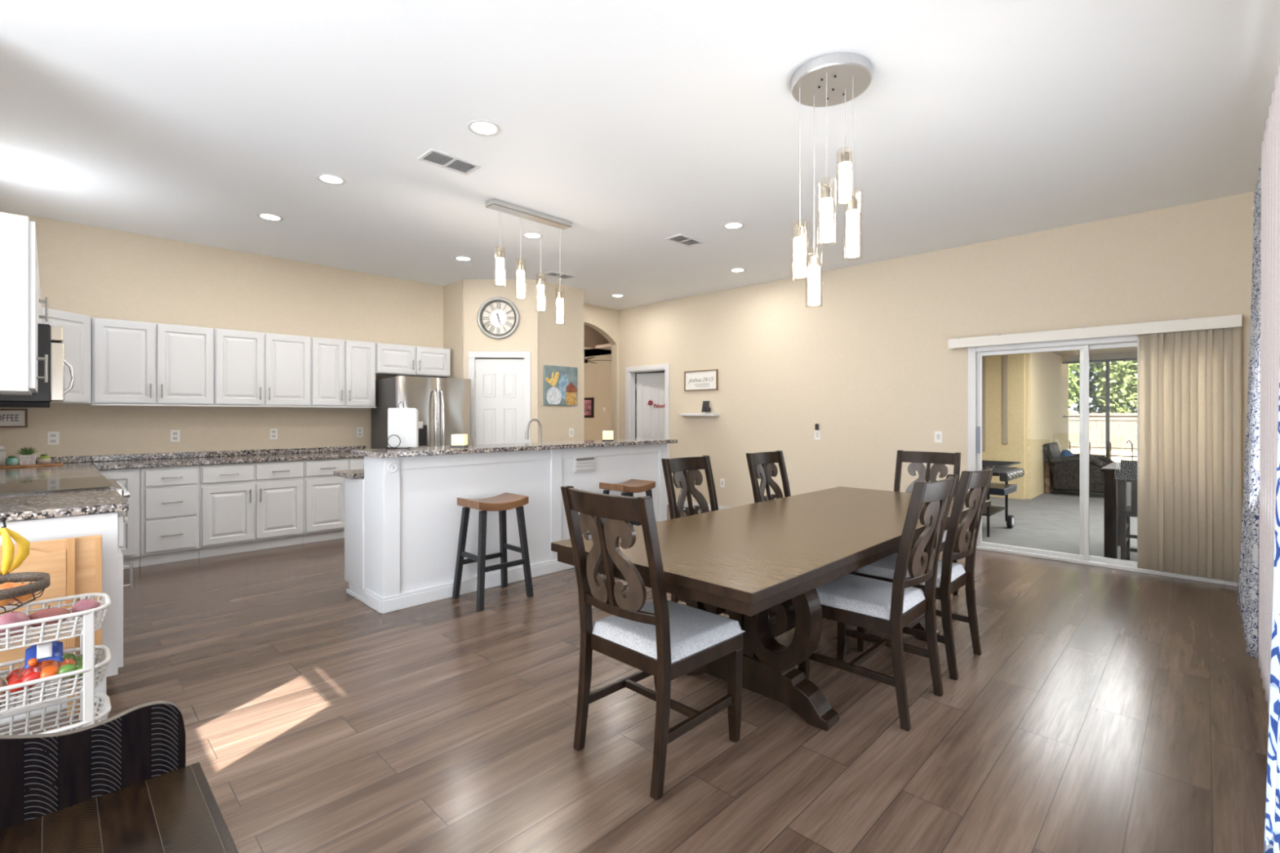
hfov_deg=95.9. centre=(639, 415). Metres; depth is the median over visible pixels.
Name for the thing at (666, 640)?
dining chair
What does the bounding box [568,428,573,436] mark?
light switch
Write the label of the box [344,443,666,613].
kitchen island
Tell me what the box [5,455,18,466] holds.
potted plant
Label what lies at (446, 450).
island countertop
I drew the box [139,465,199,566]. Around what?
base cabinet
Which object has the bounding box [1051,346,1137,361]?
ceiling
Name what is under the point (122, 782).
chair
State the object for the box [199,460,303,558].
base cabinet
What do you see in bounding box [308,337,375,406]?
upper cabinet
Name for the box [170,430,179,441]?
outlet
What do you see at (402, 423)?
cutting board
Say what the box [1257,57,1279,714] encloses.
sheer curtain
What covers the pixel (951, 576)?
dining chair
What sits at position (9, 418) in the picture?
coffee sign
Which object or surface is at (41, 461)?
pot
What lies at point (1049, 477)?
box
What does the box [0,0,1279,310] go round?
ceiling
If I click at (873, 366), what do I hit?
wall
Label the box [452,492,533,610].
bar stool
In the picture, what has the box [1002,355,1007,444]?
window
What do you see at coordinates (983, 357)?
window
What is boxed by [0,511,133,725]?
base cabinet
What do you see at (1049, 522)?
floor
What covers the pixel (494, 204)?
linear pendant light
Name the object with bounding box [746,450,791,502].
dining chair
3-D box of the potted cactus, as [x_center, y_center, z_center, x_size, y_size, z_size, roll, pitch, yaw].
[-4.955,0.359,4.802,0.084,0.084,0.084,0,0,44]
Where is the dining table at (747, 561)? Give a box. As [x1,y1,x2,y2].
[551,486,991,731]
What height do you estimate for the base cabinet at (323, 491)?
0.868 m
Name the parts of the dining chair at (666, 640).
post, rail, rail, post, leg, seat frame, seat, leg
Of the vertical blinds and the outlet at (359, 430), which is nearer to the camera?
the vertical blinds
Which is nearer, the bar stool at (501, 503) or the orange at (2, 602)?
the orange at (2, 602)
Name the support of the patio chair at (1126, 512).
on the floor at (1049, 522)
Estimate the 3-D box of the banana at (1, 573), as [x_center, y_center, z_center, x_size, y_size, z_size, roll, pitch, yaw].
[-2.443,0.515,2.185,0.032,0.185,0.066,0,0,29]
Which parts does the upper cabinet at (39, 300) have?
door, door, handle, handle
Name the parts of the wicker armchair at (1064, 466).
backrest, leg, arm, seat, arm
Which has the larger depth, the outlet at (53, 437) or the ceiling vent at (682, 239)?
the ceiling vent at (682, 239)
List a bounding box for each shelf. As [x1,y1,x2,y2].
[679,413,719,415]
[982,505,1006,515]
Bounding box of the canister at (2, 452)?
[0,445,5,465]
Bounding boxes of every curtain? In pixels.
[1237,167,1261,658]
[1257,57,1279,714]
[1263,369,1279,852]
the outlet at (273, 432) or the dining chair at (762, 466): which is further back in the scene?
the outlet at (273, 432)
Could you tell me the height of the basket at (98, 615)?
0.097 m
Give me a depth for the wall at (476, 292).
7.32 m
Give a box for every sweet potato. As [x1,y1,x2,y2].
[0,608,30,638]
[28,604,71,626]
[71,595,99,617]
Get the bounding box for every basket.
[0,592,111,651]
[0,644,111,713]
[0,693,111,734]
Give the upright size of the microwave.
0.440 m
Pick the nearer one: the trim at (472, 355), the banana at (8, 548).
the banana at (8, 548)
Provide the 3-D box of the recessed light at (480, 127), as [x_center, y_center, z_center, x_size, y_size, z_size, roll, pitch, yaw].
[-0.935,-1.724,3.462,0.196,0.007,0.196,0,0,44]
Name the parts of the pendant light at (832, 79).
cord, lamp shade, cord, lamp shade, lamp shade, cord, lamp shade, cord, lamp shade, cord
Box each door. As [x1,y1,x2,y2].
[475,359,524,444]
[635,372,664,439]
[967,334,1237,586]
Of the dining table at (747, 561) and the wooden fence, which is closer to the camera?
the dining table at (747, 561)
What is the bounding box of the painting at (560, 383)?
[543,364,577,405]
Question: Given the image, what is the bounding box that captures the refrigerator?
[371,375,471,448]
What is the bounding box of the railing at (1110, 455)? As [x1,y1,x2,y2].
[1068,440,1137,460]
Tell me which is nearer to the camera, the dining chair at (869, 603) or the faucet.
the dining chair at (869, 603)
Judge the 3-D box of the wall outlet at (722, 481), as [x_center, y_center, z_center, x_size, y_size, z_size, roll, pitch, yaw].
[1.134,0.925,7.949,0.074,0.116,0.012,0,0,44]
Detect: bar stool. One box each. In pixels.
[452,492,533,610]
[599,479,655,526]
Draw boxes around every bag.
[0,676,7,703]
[4,640,82,695]
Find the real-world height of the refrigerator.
1.755 m
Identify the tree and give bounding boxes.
[1068,362,1137,413]
[1068,363,1079,413]
[1091,360,1137,435]
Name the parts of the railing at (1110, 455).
rail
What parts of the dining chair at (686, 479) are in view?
post, rail, post, leg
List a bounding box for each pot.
[17,454,36,465]
[36,458,51,464]
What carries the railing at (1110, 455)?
on the ground
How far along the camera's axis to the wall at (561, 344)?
7.55 m
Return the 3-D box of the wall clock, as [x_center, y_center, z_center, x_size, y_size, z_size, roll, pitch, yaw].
[-1.789,-1.235,7.293,0.528,0.528,0.041,0,0,-1]
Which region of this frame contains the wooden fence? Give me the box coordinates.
[1068,412,1137,451]
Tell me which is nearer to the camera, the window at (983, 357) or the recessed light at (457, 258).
the recessed light at (457, 258)
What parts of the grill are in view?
leg, leg, panel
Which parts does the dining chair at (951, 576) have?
leg, seat, seat frame, post, rail, post, rail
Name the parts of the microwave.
underside panel, vent panel, door, handle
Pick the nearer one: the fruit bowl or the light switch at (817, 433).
the fruit bowl
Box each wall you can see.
[0,210,516,457]
[443,280,584,442]
[463,280,537,442]
[516,354,664,440]
[584,303,618,439]
[618,191,1253,586]
[982,351,1068,499]
[1068,448,1137,462]
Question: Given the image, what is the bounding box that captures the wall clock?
[476,297,519,338]
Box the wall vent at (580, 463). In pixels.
[573,454,595,472]
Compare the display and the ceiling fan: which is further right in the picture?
the display
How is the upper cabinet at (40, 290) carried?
attached to the wall
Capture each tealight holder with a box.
[450,434,468,447]
[602,431,613,441]
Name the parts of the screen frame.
rail, post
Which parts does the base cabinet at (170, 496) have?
drawer, drawer, drawer, handle, handle, handle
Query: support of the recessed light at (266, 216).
in the ceiling at (637, 125)
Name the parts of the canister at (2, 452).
lid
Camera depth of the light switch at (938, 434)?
6.01 m
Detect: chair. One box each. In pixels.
[0,700,238,852]
[560,485,744,800]
[661,455,775,617]
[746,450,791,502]
[798,474,958,731]
[854,465,995,679]
[893,449,960,604]
[1119,459,1137,559]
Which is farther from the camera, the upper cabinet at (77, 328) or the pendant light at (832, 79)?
the upper cabinet at (77, 328)
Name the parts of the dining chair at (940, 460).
post, rail, seat frame, seat, post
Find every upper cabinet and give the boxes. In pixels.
[0,212,48,395]
[37,257,48,323]
[40,289,41,324]
[41,306,91,404]
[90,317,213,404]
[213,328,311,406]
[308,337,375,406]
[375,342,449,377]
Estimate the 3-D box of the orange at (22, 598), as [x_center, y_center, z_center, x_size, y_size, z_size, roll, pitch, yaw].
[-2.368,0.671,2.213,0.076,0.081,0.076,0,0,44]
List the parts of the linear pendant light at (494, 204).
cord, lamp shade, lamp shade, cord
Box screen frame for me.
[1062,357,1137,458]
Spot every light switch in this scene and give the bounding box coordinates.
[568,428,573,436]
[814,430,820,439]
[934,431,942,442]
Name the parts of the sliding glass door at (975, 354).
door pull, sash, sash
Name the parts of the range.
control panel, handle, knob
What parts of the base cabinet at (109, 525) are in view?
drawer, door, handle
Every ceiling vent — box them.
[417,148,481,175]
[542,271,575,279]
[665,234,704,246]
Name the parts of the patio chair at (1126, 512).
leg, leg, seat, rail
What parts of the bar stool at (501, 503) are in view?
leg, leg, seat, leg, leg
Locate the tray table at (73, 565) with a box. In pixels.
[0,534,102,715]
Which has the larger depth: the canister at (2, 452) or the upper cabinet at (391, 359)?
the upper cabinet at (391, 359)
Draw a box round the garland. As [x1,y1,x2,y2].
[646,400,664,408]
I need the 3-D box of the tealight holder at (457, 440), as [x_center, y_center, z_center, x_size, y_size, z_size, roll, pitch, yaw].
[-1.398,0.193,4.476,0.110,0.098,0.110,0,0,-2]
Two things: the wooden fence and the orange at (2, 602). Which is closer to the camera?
the orange at (2, 602)
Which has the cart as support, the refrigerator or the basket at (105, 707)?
the basket at (105, 707)
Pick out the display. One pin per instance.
(706, 404)
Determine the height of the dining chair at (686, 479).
1.050 m
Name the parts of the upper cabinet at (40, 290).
door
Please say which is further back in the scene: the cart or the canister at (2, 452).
the canister at (2, 452)
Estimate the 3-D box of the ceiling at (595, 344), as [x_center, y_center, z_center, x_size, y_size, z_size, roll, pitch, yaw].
[-1.963,-1.705,11.647,5.300,0.580,4.300,0,0,44]
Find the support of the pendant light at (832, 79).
hanging from the ceiling at (637, 125)
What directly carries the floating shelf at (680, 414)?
attached to the wall at (873, 366)
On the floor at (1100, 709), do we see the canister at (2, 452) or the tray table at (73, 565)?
the tray table at (73, 565)
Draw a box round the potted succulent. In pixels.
[15,446,37,465]
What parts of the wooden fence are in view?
rail, rail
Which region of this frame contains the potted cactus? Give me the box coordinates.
[36,453,51,464]
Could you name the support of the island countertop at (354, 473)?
on the kitchen island
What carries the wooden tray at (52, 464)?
on the countertop at (73, 467)
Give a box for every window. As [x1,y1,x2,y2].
[982,356,985,451]
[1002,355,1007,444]
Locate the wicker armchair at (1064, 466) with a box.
[1043,442,1114,494]
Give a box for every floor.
[0,504,1269,852]
[982,483,1137,561]
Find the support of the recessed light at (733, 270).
in the ceiling at (637, 125)
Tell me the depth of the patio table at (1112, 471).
5.36 m
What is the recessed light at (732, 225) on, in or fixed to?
in the ceiling at (637, 125)
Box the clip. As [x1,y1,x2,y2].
[815,423,818,430]
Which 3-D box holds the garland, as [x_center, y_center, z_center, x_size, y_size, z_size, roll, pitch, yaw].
[0.309,-0.186,9.050,0.500,0.124,0.030,0,0,33]
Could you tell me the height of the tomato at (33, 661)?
0.028 m
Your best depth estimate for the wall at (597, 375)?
13.52 m
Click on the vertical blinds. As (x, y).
(1189, 382)
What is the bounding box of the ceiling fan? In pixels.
[584,356,611,363]
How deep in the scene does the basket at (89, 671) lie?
2.19 m
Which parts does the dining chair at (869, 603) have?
leg, leg, seat, seat frame, post, rail, rail, post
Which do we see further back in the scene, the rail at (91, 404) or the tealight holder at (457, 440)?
the rail at (91, 404)
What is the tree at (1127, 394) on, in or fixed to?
on the ground
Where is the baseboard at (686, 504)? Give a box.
[675,499,732,510]
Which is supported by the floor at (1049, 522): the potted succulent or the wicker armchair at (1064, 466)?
the wicker armchair at (1064, 466)
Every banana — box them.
[0,526,5,575]
[1,527,14,575]
[5,527,30,573]
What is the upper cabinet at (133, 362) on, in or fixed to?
attached to the wall at (95, 272)
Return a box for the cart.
[0,592,111,734]
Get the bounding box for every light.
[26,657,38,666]
[257,213,283,221]
[315,173,346,185]
[453,256,472,261]
[466,120,501,136]
[485,198,572,323]
[522,232,542,239]
[610,294,624,297]
[722,222,744,229]
[728,268,746,272]
[791,52,871,306]
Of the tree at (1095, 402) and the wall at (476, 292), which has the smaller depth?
the wall at (476, 292)
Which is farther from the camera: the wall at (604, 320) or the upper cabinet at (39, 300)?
the wall at (604, 320)
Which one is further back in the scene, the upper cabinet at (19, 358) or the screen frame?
the screen frame
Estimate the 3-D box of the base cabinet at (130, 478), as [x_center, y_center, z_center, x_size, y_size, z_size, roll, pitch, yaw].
[-4.679,0.891,5.119,0.610,0.868,0.330,0,0,44]
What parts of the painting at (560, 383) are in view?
jar lid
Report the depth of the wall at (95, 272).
5.85 m
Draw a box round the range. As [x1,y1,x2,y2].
[0,476,129,519]
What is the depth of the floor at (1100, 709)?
2.47 m
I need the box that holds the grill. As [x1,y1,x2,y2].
[982,460,1024,537]
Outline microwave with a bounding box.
[0,323,75,408]
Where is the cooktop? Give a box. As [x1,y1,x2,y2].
[0,476,113,496]
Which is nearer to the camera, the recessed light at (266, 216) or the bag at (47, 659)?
the bag at (47, 659)
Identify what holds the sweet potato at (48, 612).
in the cart
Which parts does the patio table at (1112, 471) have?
leg, leg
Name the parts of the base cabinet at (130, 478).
door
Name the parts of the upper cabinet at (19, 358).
door, door, handle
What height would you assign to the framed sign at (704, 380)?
0.285 m
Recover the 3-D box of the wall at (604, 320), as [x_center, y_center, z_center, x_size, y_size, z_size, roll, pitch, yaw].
[-0.905,-0.200,8.918,0.130,3.050,1.480,0,0,44]
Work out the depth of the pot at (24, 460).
4.71 m
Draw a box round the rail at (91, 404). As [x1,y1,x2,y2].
[90,404,376,408]
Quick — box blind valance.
[947,314,1242,349]
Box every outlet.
[47,431,59,444]
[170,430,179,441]
[269,428,277,439]
[356,427,363,437]
[720,478,724,487]
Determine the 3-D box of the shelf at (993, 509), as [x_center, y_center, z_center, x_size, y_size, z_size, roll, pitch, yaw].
[3.971,1.115,6.930,0.580,0.020,0.740,0,0,44]
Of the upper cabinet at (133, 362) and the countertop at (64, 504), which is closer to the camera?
the countertop at (64, 504)
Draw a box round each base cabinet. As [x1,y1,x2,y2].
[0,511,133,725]
[98,467,140,568]
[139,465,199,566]
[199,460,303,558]
[302,457,364,543]
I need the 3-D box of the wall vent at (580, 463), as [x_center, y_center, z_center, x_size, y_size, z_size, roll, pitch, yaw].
[-0.490,0.425,5.147,0.028,0.150,0.250,0,0,44]
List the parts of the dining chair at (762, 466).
post, rail, post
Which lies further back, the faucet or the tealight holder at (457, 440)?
the faucet
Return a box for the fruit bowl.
[0,516,50,613]
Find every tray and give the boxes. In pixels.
[0,462,63,468]
[989,482,1017,495]
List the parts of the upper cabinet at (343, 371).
door, door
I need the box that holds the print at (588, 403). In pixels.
[584,400,591,415]
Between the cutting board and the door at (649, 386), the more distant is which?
the door at (649, 386)
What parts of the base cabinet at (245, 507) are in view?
drawer, door, handle, handle, handle, drawer, door, handle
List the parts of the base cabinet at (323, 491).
door, drawer, drawer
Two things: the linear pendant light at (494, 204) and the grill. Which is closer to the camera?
the linear pendant light at (494, 204)
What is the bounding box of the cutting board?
[385,401,418,448]
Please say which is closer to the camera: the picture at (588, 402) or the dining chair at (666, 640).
the dining chair at (666, 640)
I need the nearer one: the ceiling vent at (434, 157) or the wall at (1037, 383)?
the ceiling vent at (434, 157)
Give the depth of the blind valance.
4.97 m
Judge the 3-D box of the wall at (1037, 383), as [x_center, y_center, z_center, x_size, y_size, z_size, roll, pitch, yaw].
[5.470,0.125,9.612,1.570,2.600,8.190,0,0,44]
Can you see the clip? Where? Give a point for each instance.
(816, 424)
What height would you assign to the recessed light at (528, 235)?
0.007 m
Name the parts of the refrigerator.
door, dispenser panel, handle, handle, door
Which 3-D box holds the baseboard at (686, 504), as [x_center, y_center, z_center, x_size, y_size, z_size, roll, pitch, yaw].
[2.590,1.260,6.523,6.025,0.130,0.014,0,0,44]
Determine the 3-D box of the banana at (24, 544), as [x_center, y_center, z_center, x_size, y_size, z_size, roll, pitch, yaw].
[-2.423,0.515,2.241,0.033,0.185,0.077,0,0,44]
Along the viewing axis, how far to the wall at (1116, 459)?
14.73 m
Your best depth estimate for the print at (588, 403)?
13.75 m
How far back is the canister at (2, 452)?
4.75 m
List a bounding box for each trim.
[467,351,530,444]
[625,364,669,504]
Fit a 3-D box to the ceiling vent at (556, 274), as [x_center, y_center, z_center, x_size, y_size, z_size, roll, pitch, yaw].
[-0.988,-1.720,7.068,0.200,0.010,0.360,0,0,44]
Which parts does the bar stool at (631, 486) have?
leg, leg, seat, leg, leg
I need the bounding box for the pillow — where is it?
[1060,449,1074,457]
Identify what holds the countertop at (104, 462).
on the base cabinet at (130, 478)
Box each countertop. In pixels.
[0,455,103,482]
[0,488,128,522]
[91,445,366,470]
[333,469,364,479]
[351,438,677,457]
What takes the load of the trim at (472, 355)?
attached to the wall at (476, 292)
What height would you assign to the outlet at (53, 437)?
0.116 m
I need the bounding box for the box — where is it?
[1044,461,1053,493]
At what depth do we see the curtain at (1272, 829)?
1.07 m
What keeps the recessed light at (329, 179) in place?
in the ceiling at (637, 125)
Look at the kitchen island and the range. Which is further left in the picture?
the range
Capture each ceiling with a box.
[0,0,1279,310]
[584,324,611,356]
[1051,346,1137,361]
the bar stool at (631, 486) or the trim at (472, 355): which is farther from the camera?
the trim at (472, 355)
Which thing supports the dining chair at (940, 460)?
on the floor at (1100, 709)
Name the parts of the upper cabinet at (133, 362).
door, handle, handle, door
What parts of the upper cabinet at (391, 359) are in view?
door, door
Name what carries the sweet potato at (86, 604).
in the cart
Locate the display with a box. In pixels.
[701,400,711,413]
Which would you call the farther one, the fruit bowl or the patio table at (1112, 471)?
the patio table at (1112, 471)
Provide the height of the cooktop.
0.035 m
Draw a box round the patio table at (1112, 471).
[1100,462,1131,559]
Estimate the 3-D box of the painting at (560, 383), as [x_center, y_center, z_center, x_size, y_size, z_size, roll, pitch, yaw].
[-1.038,-0.393,7.579,0.029,0.515,0.540,0,0,44]
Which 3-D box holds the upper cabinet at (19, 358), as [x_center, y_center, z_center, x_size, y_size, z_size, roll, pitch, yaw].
[-3.010,-0.483,2.665,0.770,0.753,0.388,0,0,44]
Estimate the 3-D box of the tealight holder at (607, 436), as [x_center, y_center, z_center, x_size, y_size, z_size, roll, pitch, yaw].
[-0.307,0.193,5.548,0.110,0.098,0.110,0,0,-2]
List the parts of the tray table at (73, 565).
leg, leg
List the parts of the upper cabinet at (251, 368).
door, door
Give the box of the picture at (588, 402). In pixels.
[584,397,594,417]
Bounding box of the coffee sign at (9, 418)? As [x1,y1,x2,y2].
[0,408,27,427]
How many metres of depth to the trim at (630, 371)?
9.22 m
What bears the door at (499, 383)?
in the wall at (476, 292)
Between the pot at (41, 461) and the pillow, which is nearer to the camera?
the pot at (41, 461)
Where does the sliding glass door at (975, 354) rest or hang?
in the wall at (873, 366)
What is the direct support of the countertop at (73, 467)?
on the base cabinet
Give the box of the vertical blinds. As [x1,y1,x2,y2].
[1137,327,1241,582]
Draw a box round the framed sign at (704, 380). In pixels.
[684,368,718,391]
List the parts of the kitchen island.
toe moulding, baseboard, rail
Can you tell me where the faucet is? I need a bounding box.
[524,418,542,442]
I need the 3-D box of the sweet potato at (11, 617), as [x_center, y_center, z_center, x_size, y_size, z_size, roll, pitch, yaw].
[-2.307,0.762,2.118,0.100,0.108,0.100,0,0,44]
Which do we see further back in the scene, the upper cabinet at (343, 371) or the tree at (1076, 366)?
the tree at (1076, 366)
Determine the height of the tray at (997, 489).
0.080 m

